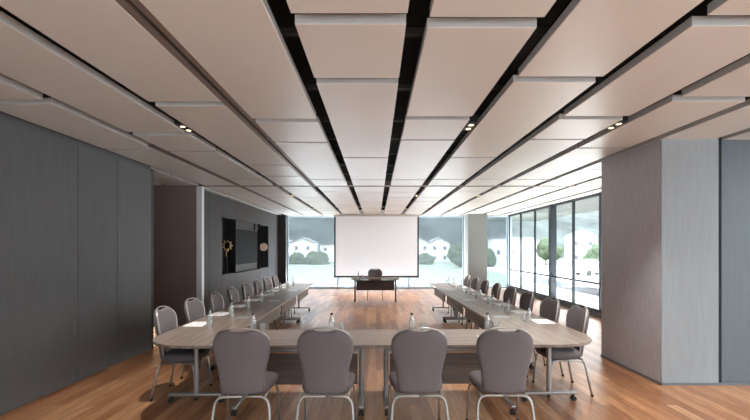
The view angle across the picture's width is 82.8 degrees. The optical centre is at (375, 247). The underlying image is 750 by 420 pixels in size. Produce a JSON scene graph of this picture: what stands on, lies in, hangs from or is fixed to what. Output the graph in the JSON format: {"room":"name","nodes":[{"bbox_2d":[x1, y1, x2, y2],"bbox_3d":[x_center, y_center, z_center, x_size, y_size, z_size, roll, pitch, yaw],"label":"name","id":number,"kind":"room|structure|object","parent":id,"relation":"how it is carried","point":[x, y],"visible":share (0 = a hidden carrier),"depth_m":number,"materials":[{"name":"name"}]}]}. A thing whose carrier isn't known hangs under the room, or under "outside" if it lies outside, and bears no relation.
{"room":"conference room","nodes":[
{"label":"conference room","id":0,"kind":"room"},
{"bbox_2d":[0,111,151,415],"bbox_3d":[-3.815,-0.020,2.258,0.130,3.400,9.716,0,0,0],"label":"wall","id":1,"kind":"structure","parent":0,"point":[76,215],"depth_m":5.12,"materials":[{"name":"grey wood"}]},
{"bbox_2d":[151,169,153,348],"bbox_3d":[-3.828,0.178,7.130,0.164,3.003,0.060,0,0,0],"label":"trim","id":2,"kind":"structure","parent":1,"relation":"attached to","point":[152,170],"depth_m":7.12,"materials":[{"name":"grey metal"}]},
{"bbox_2d":[154,184,196,325],"bbox_3d":[-5.930,-0.020,9.225,4.140,3.400,0.150,0,0,0],"label":"wall","id":3,"kind":"structure","parent":0,"point":[174,206],"depth_m":9.15,"materials":[{"name":"wood"}]},
{"bbox_2d":[196,186,203,303],"bbox_3d":[-3.800,0.178,9.190,0.120,3.003,0.120,0,0,0],"label":"trim","id":4,"kind":"structure","parent":3,"relation":"attached to","point":[199,189],"depth_m":9.13,"materials":[{"name":"metal"}]},
{"bbox_2d":[204,191,277,315],"bbox_3d":[-4.150,-0.020,13.355,0.400,3.400,8.090,0,0,0],"label":"wall","id":5,"kind":"structure","parent":0,"point":[222,215],"depth_m":11.99,"materials":[{"name":"grey paint"}]},
{"bbox_2d":[222,240,232,273],"bbox_3d":[-4.066,0.239,11.619,0.278,0.916,0.160,0,0,27],"label":"sculpture","id":6,"kind":"object","parent":5,"relation":"in","point":[227,240],"visible":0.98,"depth_m":11.61,"materials":[{"name":"gold metal"}]},
{"bbox_2d":[236,228,256,264],"bbox_3d":[-4.024,-0.035,13.250,0.053,1.070,2.200,0,0,0],"label":"television","id":7,"kind":"object","parent":5,"relation":"attached to","point":[246,240],"visible":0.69,"depth_m":13.12,"materials":[{"name":"black glass"}]},
{"bbox_2d":[260,243,267,267],"bbox_3d":[-3.980,0.263,15.050,0.258,0.870,0.159,0,0,-38],"label":"disc sculpture","id":8,"kind":"object","parent":5,"relation":"in","point":[263,246],"visible":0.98,"depth_m":15.03,"materials":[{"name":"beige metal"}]},
{"bbox_2d":[278,214,286,284],"bbox_3d":[-3.940,-0.020,17.300,0.620,3.400,0.400,0,0,0],"label":"wall pier","id":9,"kind":"structure","parent":5,"relation":"attached to","point":[282,219],"depth_m":17.10,"materials":[{"name":"black paint"}]},
{"bbox_2d":[0,0,749,214],"bbox_3d":[-0.500,-1.552,7.500,15.000,0.435,20.200,0,0,0],"label":"ceiling","id":10,"kind":"structure","parent":0,"point":[361,92],"depth_m":3.60,"materials":[{"name":"paint"}]},
{"bbox_2d":[175,119,194,131],"bbox_3d":[-2.140,-1.382,4.780,0.100,0.086,0.320,0,0,0],"label":"recessed light","id":11,"kind":"object","parent":10,"relation":"in","point":[178,123],"visible":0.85,"depth_m":4.69,"materials":[{"name":"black metal"}]},
{"bbox_2d":[148,142,241,185],"bbox_3d":[-2.935,-1.386,7.350,0.140,0.098,3.500,0,0,0],"label":"trim","id":12,"kind":"structure","parent":10,"relation":"attached to","point":[150,145],"depth_m":6.65,"materials":[{"name":"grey metal"}]},
{"bbox_2d":[115,0,315,185],"bbox_3d":[-1.345,-1.386,3.350,0.140,0.098,11.500,0,0,0],"label":"trim","id":13,"kind":"structure","parent":10,"relation":"attached to","point":[136,9],"depth_m":3.16,"materials":[{"name":"brown metal"}]},
{"bbox_2d":[240,187,303,214],"bbox_3d":[-2.935,-1.386,13.265,0.140,0.098,7.970,0,0,0],"label":"trim","id":14,"kind":"structure","parent":10,"relation":"attached to","point":[245,188],"depth_m":11.52,"materials":[{"name":"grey metal"}]},
{"bbox_2d":[287,206,464,215],"bbox_3d":[-0.015,-1.518,17.400,7.230,0.405,0.240,0,0,0],"label":"trim","id":15,"kind":"structure","parent":10,"relation":"attached to","point":[361,212],"depth_m":17.28,"materials":[{"name":"paint"}]},
{"bbox_2d":[333,215,419,277],"bbox_3d":[0.021,-0.074,17.010,3.486,2.519,0.120,0,0,0],"label":"projection screen","id":16,"kind":"object","parent":10,"relation":"hanging from","point":[362,243],"visible":0.96,"depth_m":17.00,"materials":[{"name":"fabric"}]},
{"bbox_2d":[198,181,600,186],"bbox_3d":[0.725,-1.386,9.185,9.150,0.098,0.150,0,0,0],"label":"trim","id":17,"kind":"structure","parent":10,"relation":"attached to","point":[349,183],"depth_m":9.24,"materials":[{"name":"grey metal"}]},
{"bbox_2d":[462,115,477,130],"bbox_3d":[1.040,-1.382,4.720,0.100,0.086,0.320,0,0,0],"label":"recessed light","id":18,"kind":"object","parent":10,"relation":"in","point":[472,122],"visible":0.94,"depth_m":4.60,"materials":[{"name":"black metal"}]},
{"bbox_2d":[508,192,600,215],"bbox_3d":[5.485,-1.512,11.450,0.230,0.415,12.100,0,0,0],"label":"trim","id":19,"kind":"structure","parent":10,"relation":"attached to","point":[599,192],"depth_m":12.21,"materials":[{"name":"grey metal"}]},
{"bbox_2d":[603,116,627,129],"bbox_3d":[2.630,-1.382,4.680,0.100,0.086,0.320,0,0,0],"label":"recessed light","id":20,"kind":"object","parent":10,"relation":"in","point":[625,118],"visible":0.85,"depth_m":4.60,"materials":[{"name":"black metal"}]},
{"bbox_2d":[0,289,749,419],"bbox_3d":[-0.500,1.755,7.475,15.000,0.150,20.150,0,0,0],"label":"floor","id":21,"kind":"structure","parent":0,"point":[122,390],"depth_m":4.87,"materials":[{"name":"brown wood"}]},
{"bbox_2d":[149,306,211,401],"bbox_3d":[-2.250,1.176,4.927,0.530,1.007,0.532,0,0,-3],"label":"banquet chair","id":22,"kind":"object","parent":21,"relation":"on","point":[165,319],"visible":0.77,"depth_m":4.77,"materials":[{"name":"grey fabric"}]},
{"bbox_2d":[180,298,218,378],"bbox_3d":[-2.260,1.176,5.715,0.531,1.007,0.532,0,0,2],"label":"banquet chair","id":23,"kind":"object","parent":21,"relation":"on","point":[194,309],"visible":0.37,"depth_m":5.71,"materials":[{"name":"grey fabric"}]},
{"bbox_2d":[153,316,262,402],"bbox_3d":[-1.960,1.312,5.016,0.803,0.734,1.826,0,0,-1],"label":"conference table","id":24,"kind":"object","parent":21,"relation":"on","point":[196,338],"visible":0.6,"depth_m":4.62,"materials":[{"name":"beige wood"}]},
{"bbox_2d":[182,322,210,326],"bbox_3d":[-2.210,0.937,5.258,0.230,0.014,0.320,0,0,0],"label":"notepad","id":25,"kind":"object","parent":24,"relation":"on","point":[193,324],"visible":1,"depth_m":5.21,"materials":[{"name":"paper"}]},
{"bbox_2d":[206,291,223,361],"bbox_3d":[-2.270,1.176,6.551,0.530,1.007,0.532,0,0,-3],"label":"banquet chair","id":26,"kind":"object","parent":21,"relation":"on","point":[216,300],"visible":0.33,"depth_m":6.54,"materials":[{"name":"grey fabric"}]},
{"bbox_2d":[227,287,253,326],"bbox_3d":[-2.280,1.176,7.362,0.531,1.007,0.532,0,0,-4],"label":"banquet chair","id":27,"kind":"object","parent":21,"relation":"on","point":[233,294],"visible":0.35,"depth_m":7.37,"materials":[{"name":"grey fabric"}]},
{"bbox_2d":[211,328,280,419],"bbox_3d":[-1.165,1.176,3.833,0.532,1.007,0.531,0,0,-3],"label":"banquet chair","id":28,"kind":"object","parent":21,"relation":"on","point":[241,358],"visible":1,"depth_m":3.62,"materials":[{"name":"grey fabric"}]},
{"bbox_2d":[207,300,287,366],"bbox_3d":[-1.986,1.312,6.843,0.803,0.734,1.826,0,0,-1],"label":"conference table","id":29,"kind":"object","parent":21,"relation":"on","point":[269,310],"visible":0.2,"depth_m":6.64,"materials":[{"name":"beige wood"}]},
{"bbox_2d":[208,312,231,315],"bbox_3d":[-2.222,0.937,6.070,0.230,0.014,0.320,0,0,1],"label":"notepad","id":30,"kind":"object","parent":29,"relation":"on","point":[216,313],"visible":1,"depth_m":6.01,"materials":[{"name":"paper"}]},
{"bbox_2d":[227,305,246,307],"bbox_3d":[-2.233,0.937,6.882,0.230,0.014,0.320,0,0,3],"label":"notepad","id":31,"kind":"object","parent":29,"relation":"on","point":[232,306],"visible":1,"depth_m":6.82,"materials":[{"name":"paper"}]},
{"bbox_2d":[242,283,273,329],"bbox_3d":[-2.290,1.176,8.176,0.530,1.007,0.532,0,0,1],"label":"banquet chair","id":32,"kind":"object","parent":21,"relation":"on","point":[247,288],"visible":0.24,"depth_m":8.22,"materials":[{"name":"grey fabric"}]},
{"bbox_2d":[253,280,281,329],"bbox_3d":[-2.299,1.176,8.987,0.530,1.007,0.532,0,0,-2],"label":"banquet chair","id":33,"kind":"object","parent":21,"relation":"on","point":[257,284],"visible":0.48,"depth_m":9.01,"materials":[{"name":"grey fabric"}]},
{"bbox_2d":[245,290,303,329],"bbox_3d":[-2.013,1.312,8.670,0.803,0.734,1.826,0,0,-1],"label":"conference table","id":34,"kind":"object","parent":21,"relation":"on","point":[290,296],"visible":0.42,"depth_m":8.64,"materials":[{"name":"beige wood"}]},
{"bbox_2d":[263,277,289,322],"bbox_3d":[-2.309,1.176,9.800,0.530,1.007,0.532,0,0,3],"label":"banquet chair","id":35,"kind":"object","parent":21,"relation":"on","point":[267,282],"visible":0.31,"depth_m":9.82,"materials":[{"name":"grey fabric"}]},
{"bbox_2d":[272,275,294,316],"bbox_3d":[-2.319,1.176,10.611,0.530,1.007,0.532,0,0,-3],"label":"banquet chair","id":36,"kind":"object","parent":21,"relation":"on","point":[275,280],"visible":0.27,"depth_m":10.61,"materials":[{"name":"grey fabric"}]},
{"bbox_2d":[269,283,314,321],"bbox_3d":[-2.040,1.312,10.497,0.803,0.734,1.826,0,0,-1],"label":"conference table","id":37,"kind":"object","parent":21,"relation":"on","point":[295,286],"visible":0.58,"depth_m":10.43,"materials":[{"name":"beige wood"}]},
{"bbox_2d":[231,330,373,416],"bbox_3d":[-0.787,1.312,4.519,1.523,0.734,0.800,0,0,-1],"label":"conference table","id":38,"kind":"object","parent":21,"relation":"on","point":[288,368],"visible":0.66,"depth_m":4.45,"materials":[{"name":"beige wood"}]},
{"bbox_2d":[295,327,356,419],"bbox_3d":[-0.439,1.176,3.844,0.532,1.007,0.530,0,0,0],"label":"banquet chair","id":39,"kind":"object","parent":21,"relation":"on","point":[325,358],"visible":1,"depth_m":3.63,"materials":[{"name":"grey fabric"}]},
{"bbox_2d":[308,288,433,288],"bbox_3d":[-0.015,1.665,17.450,7.230,0.030,0.200,0,0,0],"label":"baseboard","id":40,"kind":"structure","parent":21,"relation":"on","point":[308,288],"depth_m":17.35,"materials":[{"name":"grey"}]},
{"bbox_2d":[287,216,337,287],"bbox_3d":[-2.600,0.177,17.440,2.060,2.965,0.080,0,0,0],"label":"window","id":41,"kind":"structure","parent":40,"relation":"on","point":[287,216],"depth_m":17.40,"materials":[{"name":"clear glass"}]},
{"bbox_2d":[288,216,335,287],"bbox_3d":[-2.600,0.151,17.240,1.940,2.917,0.044,0,0,0],"label":"roller blind","id":42,"kind":"object","parent":41,"relation":"attached to","point":[288,216],"visible":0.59,"depth_m":17.22,"materials":[{"name":"fabric"}]},
{"bbox_2d":[409,217,463,287],"bbox_3d":[2.470,0.177,17.440,2.260,2.965,0.080,0,0,0],"label":"window","id":43,"kind":"structure","parent":40,"relation":"on","point":[462,217],"depth_m":17.40,"materials":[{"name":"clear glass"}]},
{"bbox_2d":[410,216,463,287],"bbox_3d":[2.470,0.151,17.240,2.180,2.917,0.044,0,0,0],"label":"roller blind","id":44,"kind":"object","parent":43,"relation":"attached to","point":[420,216],"visible":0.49,"depth_m":17.22,"materials":[{"name":"fabric"}]},
{"bbox_2d":[351,277,398,301],"bbox_3d":[-0.020,1.312,13.400,1.488,0.734,0.620,0,0,0],"label":"table","id":45,"kind":"object","parent":21,"relation":"on","point":[360,283],"visible":1,"depth_m":13.39,"materials":[{"name":"brown wood"}]},
{"bbox_2d":[367,268,382,299],"bbox_3d":[-0.030,1.176,13.915,0.532,1.007,0.530,0,0,0],"label":"banquet chair","id":46,"kind":"object","parent":21,"relation":"on","point":[374,272],"visible":0.39,"depth_m":14.10,"materials":[{"name":"grey fabric"}]},
{"bbox_2d":[387,327,448,419],"bbox_3d":[0.371,1.176,3.855,0.532,1.007,0.530,0,0,-2],"label":"banquet chair","id":47,"kind":"object","parent":21,"relation":"on","point":[418,357],"visible":1,"depth_m":3.64,"materials":[{"name":"grey fabric"}]},
{"bbox_2d":[374,329,515,415],"bbox_3d":[0.739,1.312,4.541,1.523,0.734,0.800,0,0,-1],"label":"conference table","id":48,"kind":"object","parent":21,"relation":"on","point":[457,367],"visible":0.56,"depth_m":4.47,"materials":[{"name":"beige wood"}]},
{"bbox_2d":[428,283,473,320],"bbox_3d":[1.817,1.312,10.554,0.803,0.734,1.826,0,0,-1],"label":"conference table","id":49,"kind":"object","parent":21,"relation":"on","point":[437,286],"visible":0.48,"depth_m":10.43,"materials":[{"name":"beige wood"}]},
{"bbox_2d":[448,275,470,316],"bbox_3d":[2.099,1.176,10.672,0.530,1.007,0.532,0,0,1],"label":"banquet chair","id":50,"kind":"object","parent":21,"relation":"on","point":[467,278],"visible":0.35,"depth_m":10.67,"materials":[{"name":"grey fabric"}]},
{"bbox_2d":[453,277,479,321],"bbox_3d":[2.115,1.176,9.870,0.530,1.007,0.532,0,0,-4],"label":"banquet chair","id":51,"kind":"object","parent":21,"relation":"on","point":[474,283],"visible":0.35,"depth_m":9.91,"materials":[{"name":"grey fabric"}]},
{"bbox_2d":[439,290,495,328],"bbox_3d":[1.844,1.312,8.726,0.803,0.734,1.826,0,0,-1],"label":"conference table","id":52,"kind":"object","parent":21,"relation":"on","point":[458,294],"visible":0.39,"depth_m":8.64,"materials":[{"name":"beige wood"}]},
{"bbox_2d":[461,279,488,328],"bbox_3d":[2.130,1.176,9.066,0.531,1.007,0.532,0,0,1],"label":"banquet chair","id":53,"kind":"object","parent":21,"relation":"on","point":[484,286],"visible":0.41,"depth_m":9.10,"materials":[{"name":"grey fabric"}]},
{"bbox_2d":[471,283,500,328],"bbox_3d":[2.146,1.176,8.263,0.531,1.007,0.532,0,0,3],"label":"banquet chair","id":54,"kind":"object","parent":21,"relation":"on","point":[496,289],"visible":0.34,"depth_m":8.30,"materials":[{"name":"grey fabric"}]},
{"bbox_2d":[455,299,536,328],"bbox_3d":[1.870,1.312,6.899,0.803,0.734,1.826,0,0,-1],"label":"conference table","id":55,"kind":"object","parent":21,"relation":"on","point":[474,310],"visible":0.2,"depth_m":6.75,"materials":[{"name":"beige wood"}]},
{"bbox_2d":[494,303,511,305],"bbox_3d":[2.115,0.937,7.057,0.230,0.014,0.320,0,0,3],"label":"notepad","id":56,"kind":"object","parent":55,"relation":"on","point":[498,304],"visible":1,"depth_m":7.06,"materials":[{"name":"paper"}]},
{"bbox_2d":[509,310,532,313],"bbox_3d":[2.126,0.937,6.255,0.230,0.014,0.320,0,0,-2],"label":"notepad","id":57,"kind":"object","parent":55,"relation":"on","point":[513,311],"visible":1,"depth_m":6.20,"materials":[{"name":"paper"}]},
{"bbox_2d":[489,217,507,288],"bbox_3d":[4.870,0.177,17.440,1.060,2.965,0.080,0,0,0],"label":"window","id":58,"kind":"structure","parent":21,"relation":"on","point":[506,217],"depth_m":17.40,"materials":[{"name":"grey metal"}]},
{"bbox_2d":[487,216,507,287],"bbox_3d":[4.870,0.151,17.240,0.980,2.917,0.044,0,0,0],"label":"roller blind","id":59,"kind":"object","parent":58,"relation":"attached to","point":[487,216],"visible":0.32,"depth_m":17.22,"materials":[{"name":"fabric"}]},
{"bbox_2d":[465,327,534,419],"bbox_3d":[1.122,1.176,3.866,0.532,1.007,0.530,0,0,1],"label":"banquet chair","id":60,"kind":"object","parent":21,"relation":"on","point":[504,357],"visible":1,"depth_m":3.66,"materials":[{"name":"grey fabric"}]},
{"bbox_2d":[491,286,516,327],"bbox_3d":[2.162,1.176,7.432,0.530,1.007,0.532,0,0,-3],"label":"banquet chair","id":61,"kind":"object","parent":21,"relation":"on","point":[511,293],"visible":0.32,"depth_m":7.44,"materials":[{"name":"grey fabric"}]},
{"bbox_2d":[510,217,511,284],"bbox_3d":[5.475,-0.020,17.415,0.150,3.400,0.170,0,0,0],"label":"trim","id":62,"kind":"structure","parent":21,"relation":"on","point":[510,217],"depth_m":17.33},
{"bbox_2d":[519,291,535,355],"bbox_3d":[2.178,1.176,6.658,0.530,1.007,0.532,0,0,0],"label":"banquet chair","id":63,"kind":"object","parent":21,"relation":"on","point":[526,299],"visible":0.32,"depth_m":6.67,"materials":[{"name":"grey fabric"}]},
{"bbox_2d":[481,315,591,400],"bbox_3d":[1.897,1.312,5.072,0.803,0.734,1.826,0,0,-1],"label":"conference table","id":64,"kind":"object","parent":21,"relation":"on","point":[548,336],"visible":0.66,"depth_m":4.67,"materials":[{"name":"beige wood"}]},
{"bbox_2d":[492,315,509,317],"bbox_3d":[1.717,0.943,5.843,0.200,0.004,0.180,0,0,-1],"label":"notepad","id":65,"kind":"object","parent":64,"relation":"on","point":[495,316],"visible":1,"depth_m":5.84,"materials":[{"name":"white paper"}]},
{"bbox_2d":[529,319,556,323],"bbox_3d":[2.138,0.937,5.452,0.230,0.014,0.320,0,0,1],"label":"notepad","id":66,"kind":"object","parent":64,"relation":"on","point":[539,321],"visible":1,"depth_m":5.43,"materials":[{"name":"paper"}]},
{"bbox_2d":[527,297,563,376],"bbox_3d":[2.194,1.176,5.796,0.530,1.007,0.532,0,0,-4],"label":"banquet chair","id":67,"kind":"object","parent":21,"relation":"on","point":[549,308],"visible":0.37,"depth_m":5.81,"materials":[{"name":"grey fabric"}]},
{"bbox_2d":[507,286,600,317],"bbox_3d":[5.480,1.615,11.450,0.240,0.130,12.100,0,0,0],"label":"baseboard","id":68,"kind":"structure","parent":21,"relation":"on","point":[564,304],"depth_m":12.09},
{"bbox_2d":[508,213,519,288],"bbox_3d":[5.428,0.117,16.624,0.064,2.865,1.412,0,0,0],"label":"window","id":69,"kind":"structure","parent":68,"relation":"on","point":[509,269],"depth_m":17.29,"materials":[{"name":"black metal"}]},
{"bbox_2d":[520,210,533,292],"bbox_3d":[5.428,0.117,15.212,0.064,2.865,1.412,0,0,0],"label":"window","id":70,"kind":"structure","parent":68,"relation":"on","point":[521,271],"depth_m":15.88,"materials":[{"name":"black metal"}]},
{"bbox_2d":[534,206,548,296],"bbox_3d":[5.428,0.117,13.800,0.064,2.865,1.412,0,0,0],"label":"window","id":71,"kind":"structure","parent":68,"relation":"on","point":[535,210],"depth_m":14.47,"materials":[{"name":"black metal"}]},
{"bbox_2d":[549,201,572,303],"bbox_3d":[5.440,0.117,12.433,0.180,2.865,1.502,0,0,0],"label":"window","id":72,"kind":"structure","parent":68,"relation":"on","point":[559,299],"depth_m":13.00,"materials":[{"name":"black metal"}]},
{"bbox_2d":[572,194,599,311],"bbox_3d":[5.428,0.117,10.976,0.064,2.865,1.412,0,0,0],"label":"window","id":73,"kind":"structure","parent":68,"relation":"on","point":[597,195],"depth_m":11.27,"materials":[{"name":"clear glass"}]},
{"bbox_2d":[599,194,600,311],"bbox_3d":[5.428,0.117,9.564,0.064,2.865,1.412,0,0,0],"label":"window","id":74,"kind":"structure","parent":68,"relation":"on","point":[600,194],"depth_m":10.24,"materials":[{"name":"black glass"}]},
{"bbox_2d":[532,304,593,396],"bbox_3d":[2.209,1.176,5.052,0.530,1.007,0.532,0,0,1],"label":"banquet chair","id":75,"kind":"object","parent":21,"relation":"on","point":[577,318],"visible":0.72,"depth_m":4.91,"materials":[{"name":"grey fabric"}]},
{"bbox_2d":[464,213,486,290],"bbox_3d":[3.970,-0.020,17.050,0.740,3.400,0.900,0,0,0],"label":"wall pier","id":76,"kind":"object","parent":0,"point":[475,225],"visible":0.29,"depth_m":16.60,"materials":[{"name":"white paint"}]},
{"bbox_2d":[487,196,598,220],"bbox_3d":[6.940,-1.465,13.700,2.640,0.150,16.600,0,0,0],"label":"soffit","id":77,"kind":"structure","parent":0,"point":[591,204],"depth_m":16.19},
{"bbox_2d":[601,136,660,381],"bbox_3d":[3.850,-0.020,5.912,0.700,3.400,1.375,0,0,0],"label":"wall column","id":78,"kind":"structure","parent":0,"point":[631,180],"depth_m":5.82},
{"bbox_2d":[661,136,749,382],"bbox_3d":[5.251,-0.030,5.305,3.498,3.380,0.190,0,0,0],"label":"wall","id":79,"kind":"structure","parent":0,"point":[689,167],"depth_m":5.21,"materials":[{"name":"grey wood"}]},
{"bbox_2d":[600,354,749,384],"bbox_3d":[5.242,1.666,5.897,3.515,0.028,1.405,0,0,0],"label":"baseboard","id":80,"kind":"structure","parent":79,"relation":"attached to","point":[601,355],"depth_m":5.22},
{"label":"outside","id":81,"kind":"structure","parent":0,"visible":0},
{"bbox_2d":[289,281,493,286],"bbox_3d":[-4.200,1.770,20.500,19.600,0.100,3.000,0,0,0],"label":"terrace","id":82,"kind":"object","parent":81,"point":[317,283],"visible":0.21,"depth_m":20.59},
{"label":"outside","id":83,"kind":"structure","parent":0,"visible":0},
{"bbox_2d":[519,281,598,302],"bbox_3d":[7.800,1.770,13.700,0.800,0.100,16.600,0,0,0],"label":"terrace","id":84,"kind":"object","parent":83,"point":[586,296],"visible":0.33,"depth_m":16.77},
{"bbox_2d":[531,276,598,295],"bbox_3d":[8.100,1.590,13.700,0.200,0.260,16.600,0,0,0],"label":"wall","id":85,"kind":"structure","parent":84,"relation":"on","point":[566,285],"depth_m":17.48,"materials":[{"name":"stone"}]},
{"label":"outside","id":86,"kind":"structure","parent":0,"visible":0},
{"bbox_2d":[289,259,598,308],"bbox_3d":[50.000,3.280,170.000,700.000,0.200,460.000,0,0,0],"label":"ground","id":87,"kind":"structure","parent":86,"point":[437,271],"depth_m":49.14,"materials":[{"name":"white"}]},
{"bbox_2d":[289,251,306,263],"bbox_3d":[-15.268,1.923,83.719,4.232,2.514,3.721,0,0,0],"label":"tree","id":88,"kind":"object","parent":87,"relation":"on","point":[295,258],"visible":0.89,"depth_m":82.54,"materials":[{"name":"green plant"}]},
{"bbox_2d":[289,237,318,256],"bbox_3d":[-18.500,0.410,95.850,10.000,5.540,8.300,0,0,0],"label":"house","id":89,"kind":"structure","parent":87,"relation":"on","point":[303,245],"depth_m":91.99,"materials":[{"name":"white paint"}]},
{"bbox_2d":[305,251,329,264],"bbox_3d":[-11.164,1.826,82.014,4.555,2.708,4.427,0,0,0],"label":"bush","id":90,"kind":"object","parent":87,"relation":"on","point":[314,258],"visible":0.98,"depth_m":80.69,"materials":[{"name":"green plant"}]},
{"bbox_2d":[319,244,333,261],"bbox_3d":[-9.000,1.155,102.000,8.400,4.050,8.400,0,0,0],"label":"house","id":91,"kind":"structure","parent":87,"relation":"on","point":[328,249],"depth_m":98.00,"materials":[{"name":"white paint"}]},
{"bbox_2d":[419,252,434,264],"bbox_3d":[9.278,1.999,82.316,4.009,2.362,3.481,0,0,0],"label":"tree","id":92,"kind":"object","parent":87,"relation":"on","point":[424,258],"visible":0.8,"depth_m":81.02,"materials":[{"name":"green plant"}]},
{"bbox_2d":[419,237,449,261],"bbox_3d":[12.000,0.360,98.850,9.000,5.640,8.300,0,0,0],"label":"house","id":93,"kind":"structure","parent":87,"relation":"on","point":[438,247],"depth_m":95.00,"materials":[{"name":"white paint"}]},
{"bbox_2d":[289,211,598,258],"bbox_3d":[50.000,-32.250,200.000,620.000,71.059,150.000,0,0,0],"label":"sky","id":94,"kind":"structure","parent":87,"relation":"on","point":[320,230],"depth_m":139.42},
{"bbox_2d":[447,241,461,266],"bbox_3d":[13.792,0.975,70.357,4.311,4.410,4.856,0,0,0],"label":"tree","id":95,"kind":"object","parent":87,"relation":"on","point":[454,254],"visible":0.66,"depth_m":68.66,"materials":[{"name":"green plant"}]},
{"bbox_2d":[487,248,496,266],"bbox_3d":[18.657,1.600,71.613,3.650,3.161,3.695,0,0,0],"label":"tree","id":96,"kind":"object","parent":87,"relation":"on","point":[491,258],"visible":0.5,"depth_m":70.35,"materials":[{"name":"green plant"}]},
{"bbox_2d":[487,237,536,265],"bbox_3d":[25.493,0.655,80.900,7.900,5.050,10.400,0,0,11],"label":"house","id":97,"kind":"structure","parent":87,"relation":"on","point":[498,245],"depth_m":75.91,"materials":[{"name":"white paint"}]},
{"bbox_2d":[536,239,548,262],"bbox_3d":[35.842,0.660,94.723,5.000,5.040,6.300,0,0,17],"label":"house","id":98,"kind":"structure","parent":87,"relation":"on","point":[538,259],"depth_m":91.95,"materials":[{"name":"white paint"}]},
{"bbox_2d":[487,266,598,287],"bbox_3d":[38.000,3.165,40.000,44.000,0.030,70.000,0,0,0],"label":"road","id":99,"kind":"structure","parent":87,"relation":"on","point":[562,271],"depth_m":52.50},
{"bbox_2d":[575,263,598,275],"bbox_3d":[24.986,2.440,48.996,4.270,1.420,1.800,0,0,-17],"label":"car","id":100,"kind":"object","parent":99,"relation":"on","point":[588,268],"visible":0.74,"depth_m":48.08,"materials":[{"name":"white paint"}]},
{"bbox_2d":[577,259,596,265],"bbox_3d":[33.486,2.440,65.994,4.270,1.420,1.800,0,0,-23],"label":"car","id":101,"kind":"object","parent":99,"relation":"on","point":[583,260],"visible":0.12,"depth_m":65.41,"materials":[{"name":"white paint"}]},
{"bbox_2d":[536,237,562,264],"bbox_3d":[32.344,0.594,79.703,4.770,5.171,4.592,0,0,0],"label":"tree","id":102,"kind":"object","parent":87,"relation":"on","point":[542,250],"visible":0.7,"depth_m":78.58,"materials":[{"name":"green plant"}]},
{"bbox_2d":[565,229,597,263],"bbox_3d":[42.138,-0.240,87.678,5.000,6.840,8.300,0,0,17],"label":"house","id":103,"kind":"structure","parent":87,"relation":"on","point":[584,240],"depth_m":84.21,"materials":[{"name":"white paint"}]},
{"bbox_2d":[582,243,598,259],"bbox_3d":[37.358,1.148,70.714,5.230,4.064,3.932,0,0,-30],"label":"tree","id":104,"kind":"object","parent":87,"relation":"on","point":[593,253],"visible":0.27,"depth_m":69.89,"materials":[{"name":"green plant"}]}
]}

